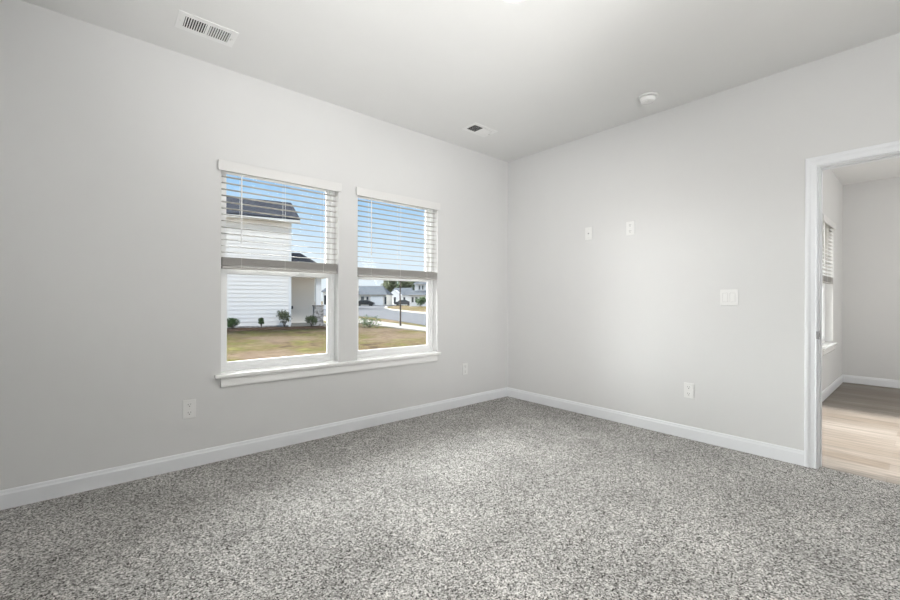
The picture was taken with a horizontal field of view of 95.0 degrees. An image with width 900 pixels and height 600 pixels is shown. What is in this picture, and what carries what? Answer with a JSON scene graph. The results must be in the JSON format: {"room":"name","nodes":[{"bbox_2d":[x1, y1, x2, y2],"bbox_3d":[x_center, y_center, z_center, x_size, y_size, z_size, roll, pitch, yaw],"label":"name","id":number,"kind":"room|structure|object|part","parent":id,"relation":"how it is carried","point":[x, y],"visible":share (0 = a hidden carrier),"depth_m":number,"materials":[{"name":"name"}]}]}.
{"room":"empty bedroom","nodes":[
{"label":"empty bedroom","id":0,"kind":"room"},
{"bbox_2d":[0,0,507,489],"bbox_3d":[-0.924,-0.132,3.551,4.335,3.180,0.150,0,0,-41],"label":"wall","id":1,"kind":"structure","parent":0,"point":[112,143],"depth_m":2.65,"materials":[{"name":"paint"}]},
{"bbox_2d":[183,399,195,418],"bbox_3d":[-1.737,0.726,2.747,0.075,0.122,0.009,0,0,-41],"label":"wall outlet","id":2,"kind":"object","parent":1,"relation":"attached to","point":[189,406],"visible":1,"depth_m":2.75,"materials":[{"name":"white plastic"}]},
{"bbox_2d":[0,387,506,509],"bbox_3d":[-0.863,1.068,3.498,4.065,0.102,0.014,0,0,-41],"label":"baseboard","id":3,"kind":"structure","parent":1,"relation":"attached to","point":[46,490],"depth_m":2.81,"materials":[{"name":"white paint"}]},
{"bbox_2d":[221,171,334,371],"bbox_3d":[-1.334,-0.227,3.240,0.875,1.488,0.075,0,0,-41],"label":"window","id":4,"kind":"structure","parent":1,"relation":"in","point":[329,355],"depth_m":3.24,"materials":[{"name":"white plastic"}]},
{"bbox_3d":[-1.345,-0.567,3.254,0.821,0.754,0.028,0,0,-41],"label":"sash","id":5,"kind":"part","parent":4,"relation":"part of","materials":[{"name":"clear glass"}]},
{"bbox_3d":[-1.328,0.131,3.231,0.821,0.713,0.028,0,0,-41],"label":"sash","id":6,"kind":"part","parent":4,"relation":"part of","materials":[{"name":"clear glass"}]},
{"bbox_2d":[218,159,341,273],"bbox_3d":[-1.275,-0.596,3.167,0.915,0.751,0.078,0,0,-41],"label":"window blind","id":7,"kind":"object","parent":4,"relation":"attached to","point":[223,165],"visible":0.97,"depth_m":3.12,"materials":[{"name":"white plastic"}]},
{"bbox_3d":[-1.281,-0.230,3.178,0.859,0.018,0.050,0,0,-41],"label":"rail","id":8,"kind":"part","parent":7,"relation":"part of","materials":[{"name":"grey plastic"}]},
{"bbox_3d":[-1.047,-0.570,3.378,0.002,0.680,0.056,0,0,-41],"label":"ladder cord","id":9,"kind":"part","parent":7,"relation":"part of","materials":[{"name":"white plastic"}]},
{"bbox_2d":[214,351,440,386],"bbox_3d":[-0.885,0.561,3.515,2.002,0.093,0.118,0,0,-41],"label":"trim","id":10,"kind":"structure","parent":1,"relation":"attached to","point":[241,377],"depth_m":3.31,"materials":[{"name":"white paint"}]},
{"bbox_2d":[357,196,432,357],"bbox_3d":[-0.533,-0.224,3.931,0.888,1.488,0.075,0,0,-41],"label":"window","id":11,"kind":"structure","parent":1,"relation":"in","point":[429,283],"depth_m":4.17,"materials":[{"name":"white plastic"}]},
{"bbox_3d":[-0.543,-0.564,3.945,0.834,0.754,0.028,0,0,-41],"label":"sash","id":12,"kind":"part","parent":11,"relation":"part of","materials":[{"name":"clear glass"}]},
{"bbox_3d":[-0.526,0.133,3.922,0.834,0.713,0.028,0,0,-41],"label":"sash","id":13,"kind":"part","parent":11,"relation":"part of","materials":[{"name":"clear glass"}]},
{"bbox_2d":[356,187,439,279],"bbox_3d":[-0.474,-0.586,3.858,0.928,0.767,0.078,0,0,-41],"label":"window blind","id":14,"kind":"object","parent":11,"relation":"attached to","point":[363,192],"visible":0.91,"depth_m":3.82,"materials":[{"name":"white plastic"}]},
{"bbox_3d":[-0.479,-0.211,3.869,0.872,0.018,0.050,0,0,-41],"label":"rail","id":15,"kind":"part","parent":14,"relation":"part of","materials":[{"name":"grey plastic"}]},
{"bbox_3d":[-0.478,-0.560,3.869,0.002,0.696,0.056,0,0,-41],"label":"ladder cord","id":16,"kind":"part","parent":14,"relation":"part of","materials":[{"name":"white fabric"}]},
{"bbox_2d":[462,363,467,374],"bbox_3d":[0.161,0.732,4.384,0.075,0.122,0.009,0,0,-41],"label":"wall outlet","id":17,"kind":"object","parent":1,"relation":"attached to","point":[464,365],"visible":1,"depth_m":4.38,"materials":[{"name":"white plastic"}]},
{"bbox_2d":[0,382,899,599],"bbox_3d":[2.495,1.180,2.838,8.329,0.100,5.440,0,0,-41],"label":"floor","id":18,"kind":"structure","parent":0,"point":[504,498],"depth_m":2.10,"materials":[{"name":"grey carpet"}]},
{"bbox_2d":[21,0,899,184],"bbox_3d":[2.483,-1.670,2.840,8.559,0.120,5.670,0,0,-41],"label":"ceiling","id":19,"kind":"structure","parent":0,"point":[542,75],"depth_m":2.67,"materials":[{"name":"paint"}]},
{"bbox_2d":[174,10,238,47],"bbox_3d":[-1.458,-1.618,2.475,0.308,0.010,0.186,0,0,-41],"label":"ceiling vent","id":20,"kind":"object","parent":19,"relation":"in","point":[185,21],"visible":1,"depth_m":2.47,"materials":[{"name":"white metal"}]},
{"bbox_2d":[461,122,497,136],"bbox_3d":[0.282,-1.613,3.922,0.308,0.010,0.186,0,0,-41],"label":"ceiling vent","id":21,"kind":"object","parent":19,"relation":"in","point":[475,128],"visible":1,"depth_m":3.92,"materials":[{"name":"white metal"}]},
{"bbox_2d":[503,0,525,3],"bbox_3d":[0.345,-1.615,2.157,0.180,0.005,0.180,0,0,-41],"label":"recessed light","id":22,"kind":"object","parent":19,"relation":"in","point":[506,1],"visible":1,"depth_m":2.23,"materials":[{"name":"white plastic"}]},
{"bbox_2d":[638,92,658,104],"bbox_3d":[1.572,-1.587,3.269,0.148,0.052,0.148,0,0,-41],"label":"smoke detector","id":23,"kind":"object","parent":19,"relation":"attached to","point":[650,97],"visible":1,"depth_m":3.23,"materials":[{"name":"white plastic"}]},
{"bbox_2d":[507,33,899,450],"bbox_3d":[2.524,-0.240,2.780,0.120,2.940,5.520,0,0,-41],"label":"wall","id":24,"kind":"structure","parent":0,"point":[712,187],"depth_m":3.34,"materials":[{"name":"paint"}]},
{"bbox_2d":[585,227,591,239],"bbox_3d":[1.355,-0.651,4.033,0.015,0.122,0.075,0,0,-41],"label":"cable plate","id":25,"kind":"object","parent":24,"relation":"attached to","point":[588,231],"visible":1,"depth_m":4.03,"materials":[{"name":"white plastic"}]},
{"bbox_2d":[626,221,634,234],"bbox_3d":[1.628,-0.648,3.722,0.009,0.122,0.075,0,0,-41],"label":"wall outlet","id":26,"kind":"object","parent":24,"relation":"attached to","point":[630,226],"visible":1,"depth_m":3.72,"materials":[{"name":"white plastic"}]},
{"bbox_2d":[507,387,803,465],"bbox_3d":[2.175,1.078,3.077,0.014,0.102,4.620,0,0,-41],"label":"baseboard","id":27,"kind":"structure","parent":24,"relation":"attached to","point":[777,452],"depth_m":3.42,"materials":[{"name":"white paint"}]},
{"bbox_2d":[684,382,693,398],"bbox_3d":[1.943,0.736,3.352,0.009,0.122,0.075,0,0,-41],"label":"wall outlet","id":28,"kind":"object","parent":24,"relation":"attached to","point":[688,387],"visible":1,"depth_m":3.35,"materials":[{"name":"white plastic"}]},
{"bbox_2d":[720,289,737,305],"bbox_3d":[2.126,-0.019,3.141,0.010,0.122,0.117,0,0,-41],"label":"light switch","id":29,"kind":"object","parent":24,"relation":"attached to","point":[728,296],"visible":1,"depth_m":3.14,"materials":[{"name":"white plastic"}]},
{"bbox_2d":[804,140,899,468],"bbox_3d":[2.777,0.089,2.486,0.156,2.095,0.955,0,0,-41],"label":"door frame","id":30,"kind":"structure","parent":24,"relation":"in","point":[814,166],"depth_m":2.77,"materials":[{"name":"white paint"}]},
{"bbox_3d":[2.469,0.235,2.765,0.052,0.060,0.014,0,0,-41],"label":"strike plate","id":31,"kind":"part","parent":30,"relation":"part of","materials":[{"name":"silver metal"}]},
{"bbox_2d":[822,169,842,390],"bbox_3d":[3.910,-0.116,4.498,4.224,3.180,0.150,0,0,-41],"label":"wall","id":32,"kind":"structure","parent":0,"point":[832,187],"depth_m":5.23,"materials":[{"name":"paint"}]},
{"bbox_2d":[822,267,824,342],"bbox_3d":[4.407,-0.208,4.969,0.890,1.488,0.075,0,0,-41],"label":"window","id":33,"kind":"structure","parent":32,"relation":"in","point":[823,284],"depth_m":5.21,"materials":[{"name":"white plastic"}]},
{"bbox_3d":[4.413,0.150,4.960,0.836,0.713,0.028,0,0,-41],"label":"sash","id":34,"kind":"part","parent":33,"relation":"part of","materials":[{"name":"white plastic"}]},
{"bbox_2d":[822,342,836,355],"bbox_3d":[4.456,0.579,4.899,0.962,0.093,0.118,0,0,-41],"label":"trim","id":35,"kind":"structure","parent":32,"relation":"attached to","point":[829,347],"depth_m":4.86,"materials":[{"name":"white paint"}]},
{"bbox_2d":[823,214,835,283],"bbox_3d":[4.465,-0.577,4.896,0.930,0.751,0.078,0,0,-41],"label":"window blind","id":36,"kind":"object","parent":32,"relation":"attached to","point":[828,224],"visible":0.62,"depth_m":4.94,"materials":[{"name":"white plastic"}]},
{"bbox_3d":[4.226,-0.552,4.703,0.002,0.680,0.056,0,0,-41],"label":"ladder cord","id":37,"kind":"part","parent":36,"relation":"part of","materials":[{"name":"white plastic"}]},
{"bbox_2d":[822,375,842,401],"bbox_3d":[3.914,1.083,4.397,4.104,0.102,0.014,0,0,-41],"label":"baseboard","id":38,"kind":"structure","parent":32,"relation":"attached to","point":[832,387],"depth_m":5.06,"materials":[{"name":"white paint"}]},
{"bbox_2d":[842,177,899,388],"bbox_3d":[6.480,-0.227,4.661,0.120,2.940,2.960,0,0,-41],"label":"wall","id":39,"kind":"structure","parent":0,"point":[871,209],"depth_m":5.52,"materials":[{"name":"paint"}]},
{"bbox_2d":[843,375,899,387],"bbox_3d":[6.425,1.092,4.617,0.014,0.102,2.960,0,0,-41],"label":"baseboard","id":40,"kind":"structure","parent":39,"relation":"attached to","point":[846,378],"depth_m":5.51,"materials":[{"name":"white paint"}]},
{"label":"outside","id":41,"kind":"structure","parent":0,"visible":0},
{"bbox_2d":[227,301,425,361],"bbox_3d":[-73.067,1.346,159.225,430.000,0.250,329.850,0,0,-41],"label":"ground","id":42,"kind":"structure","parent":41,"point":[261,344],"depth_m":14.98,"materials":[{"name":"green plant"}]},
{"bbox_2d":[226,197,325,327],"bbox_3d":[-13.790,-2.179,22.251,13.800,7.290,7.380,0,0,-28],"label":"house","id":43,"kind":"structure","parent":42,"relation":"on","point":[250,298],"depth_m":21.09,"materials":[{"name":"white plastic"}]},
{"bbox_2d":[227,326,325,330],"bbox_3d":[-12.084,1.397,18.590,14.608,0.050,1.658,0,0,-28],"label":"mulch bed","id":44,"kind":"object","parent":42,"relation":"on","point":[292,327],"visible":0.2,"depth_m":20.02,"materials":[{"name":"brown soil"}]},
{"bbox_2d":[227,317,239,328],"bbox_3d":[-10.389,1.091,19.670,0.636,0.584,0.655,0,0,17],"label":"shrub","id":45,"kind":"object","parent":44,"relation":"on","point":[231,322],"visible":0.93,"depth_m":19.58,"materials":[{"name":"green plant"}]},
{"bbox_2d":[258,318,263,327],"bbox_3d":[-9.284,1.111,20.269,0.309,0.543,0.330,0,0,-10],"label":"shrub","id":46,"kind":"object","parent":44,"relation":"on","point":[261,321],"visible":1,"depth_m":20.21,"materials":[{"name":"green plant"}]},
{"bbox_2d":[276,310,290,326],"bbox_3d":[-8.348,0.928,20.762,0.748,0.918,0.788,0,0,-12],"label":"shrub","id":47,"kind":"object","parent":44,"relation":"on","point":[285,315],"visible":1,"depth_m":20.67,"materials":[{"name":"green plant"}]},
{"bbox_2d":[305,315,317,326],"bbox_3d":[-7.192,1.064,21.367,0.694,0.656,0.656,0,0,-41],"label":"shrub","id":48,"kind":"object","parent":44,"relation":"on","point":[311,318],"visible":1,"depth_m":21.27,"materials":[{"name":"green plant"}]},
{"bbox_2d":[321,287,359,308],"bbox_3d":[-17.347,-1.096,66.000,4.200,5.000,9.000,0,0,0],"label":"house","id":49,"kind":"structure","parent":42,"relation":"on","point":[324,291],"depth_m":62.00,"materials":[{"name":"white"}]},
{"bbox_2d":[358,315,381,327],"bbox_3d":[-4.365,1.132,21.871,1.376,0.856,1.370,0,0,11],"label":"shrub","id":50,"kind":"object","parent":42,"relation":"on","point":[365,323],"visible":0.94,"depth_m":21.84,"materials":[{"name":"green plant"}]},
{"bbox_2d":[324,317,425,331],"bbox_3d":[-4.792,1.421,24.330,3.229,0.050,23.869,0,0,-30],"label":"sidewalk","id":51,"kind":"structure","parent":42,"relation":"on","point":[383,324],"depth_m":22.07,"materials":[{"name":"concrete"}]},
{"bbox_2d":[358,286,392,305],"bbox_3d":[-20.209,-1.105,105.500,10.045,5.000,12.200,0,0,0],"label":"house","id":52,"kind":"structure","parent":42,"relation":"on","point":[379,295],"depth_m":100.15,"materials":[{"name":"grey"}]},
{"bbox_3d":[-17.774,0.203,99.960,3.033,2.200,0.080,0,0,0],"label":"garage door","id":53,"kind":"part","parent":52,"relation":"part of","materials":[{"name":"white metal"}]},
{"bbox_2d":[383,280,396,291],"bbox_3d":[-18.764,-2.757,129.838,4.857,8.524,5.452,0,0,-41],"label":"broadleaf tree","id":54,"kind":"object","parent":42,"relation":"on","point":[391,285],"visible":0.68,"depth_m":128.33,"materials":[{"name":"green plant"}]},
{"bbox_2d":[399,281,401,325],"bbox_3d":[-2.707,0.045,22.621,0.801,2.916,0.647,0,0,-41],"label":"young tree","id":55,"kind":"object","parent":42,"relation":"on","point":[399,281],"visible":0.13,"depth_m":22.57,"materials":[{"name":"brown plant"}]},
{"bbox_2d":[391,288,412,304],"bbox_3d":[-13.491,-1.058,118.500,7.160,4.950,13.000,0,0,0],"label":"gabled house","id":56,"kind":"structure","parent":42,"relation":"on","point":[405,295],"depth_m":114.29,"materials":[{"name":"white"}]},
{"bbox_2d":[384,306,425,313],"bbox_3d":[-7.841,1.376,62.449,3.436,0.120,57.836,0,0,-16],"label":"curb","id":57,"kind":"object","parent":42,"relation":"on","point":[386,307],"visible":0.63,"depth_m":50.67,"materials":[{"name":"concrete"}]},
{"bbox_2d":[398,281,412,287],"bbox_3d":[-13.479,-3.166,128.905,5.217,9.375,5.834,0,0,-41],"label":"broadleaf tree","id":58,"kind":"object","parent":42,"relation":"on","point":[404,284],"visible":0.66,"depth_m":127.28,"materials":[{"name":"green plant"}]},
{"bbox_2d":[409,277,425,305],"bbox_3d":[-5.000,-2.330,101.500,9.085,7.550,14.200,0,0,0],"label":"house","id":59,"kind":"structure","parent":42,"relation":"on","point":[420,287],"depth_m":95.66,"materials":[{"name":"white"}]},
{"bbox_2d":[416,296,425,307],"bbox_3d":[-5.359,0.339,77.941,2.420,2.218,2.373,0,0,-41],"label":"shrub","id":60,"kind":"object","parent":42,"relation":"on","point":[423,300],"visible":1,"depth_m":77.46,"materials":[{"name":"green plant"}]},
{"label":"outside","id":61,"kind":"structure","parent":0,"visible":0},
{"bbox_2d":[324,305,425,325],"bbox_3d":[-10.613,1.417,74.400,57.584,0.020,104.591,0,0,-41],"label":"road","id":62,"kind":"structure","parent":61,"point":[415,318],"depth_m":40.29,"materials":[{"name":"grey asphalt"}]},
{"bbox_2d":[358,300,374,305],"bbox_3d":[-20.036,0.669,96.890,4.485,1.445,1.820,0,0,0],"label":"parked car","id":63,"kind":"object","parent":62,"relation":"on","point":[361,302],"visible":0.79,"depth_m":96.01,"materials":[{"name":"black paint"}]},
{"bbox_2d":[394,300,409,305],"bbox_3d":[-11.864,0.696,104.890,4.485,1.445,1.820,0,0,0],"label":"parked car","id":64,"kind":"object","parent":62,"relation":"on","point":[397,303],"visible":0.81,"depth_m":104.01,"materials":[{"name":"grey paint"}]}
]}

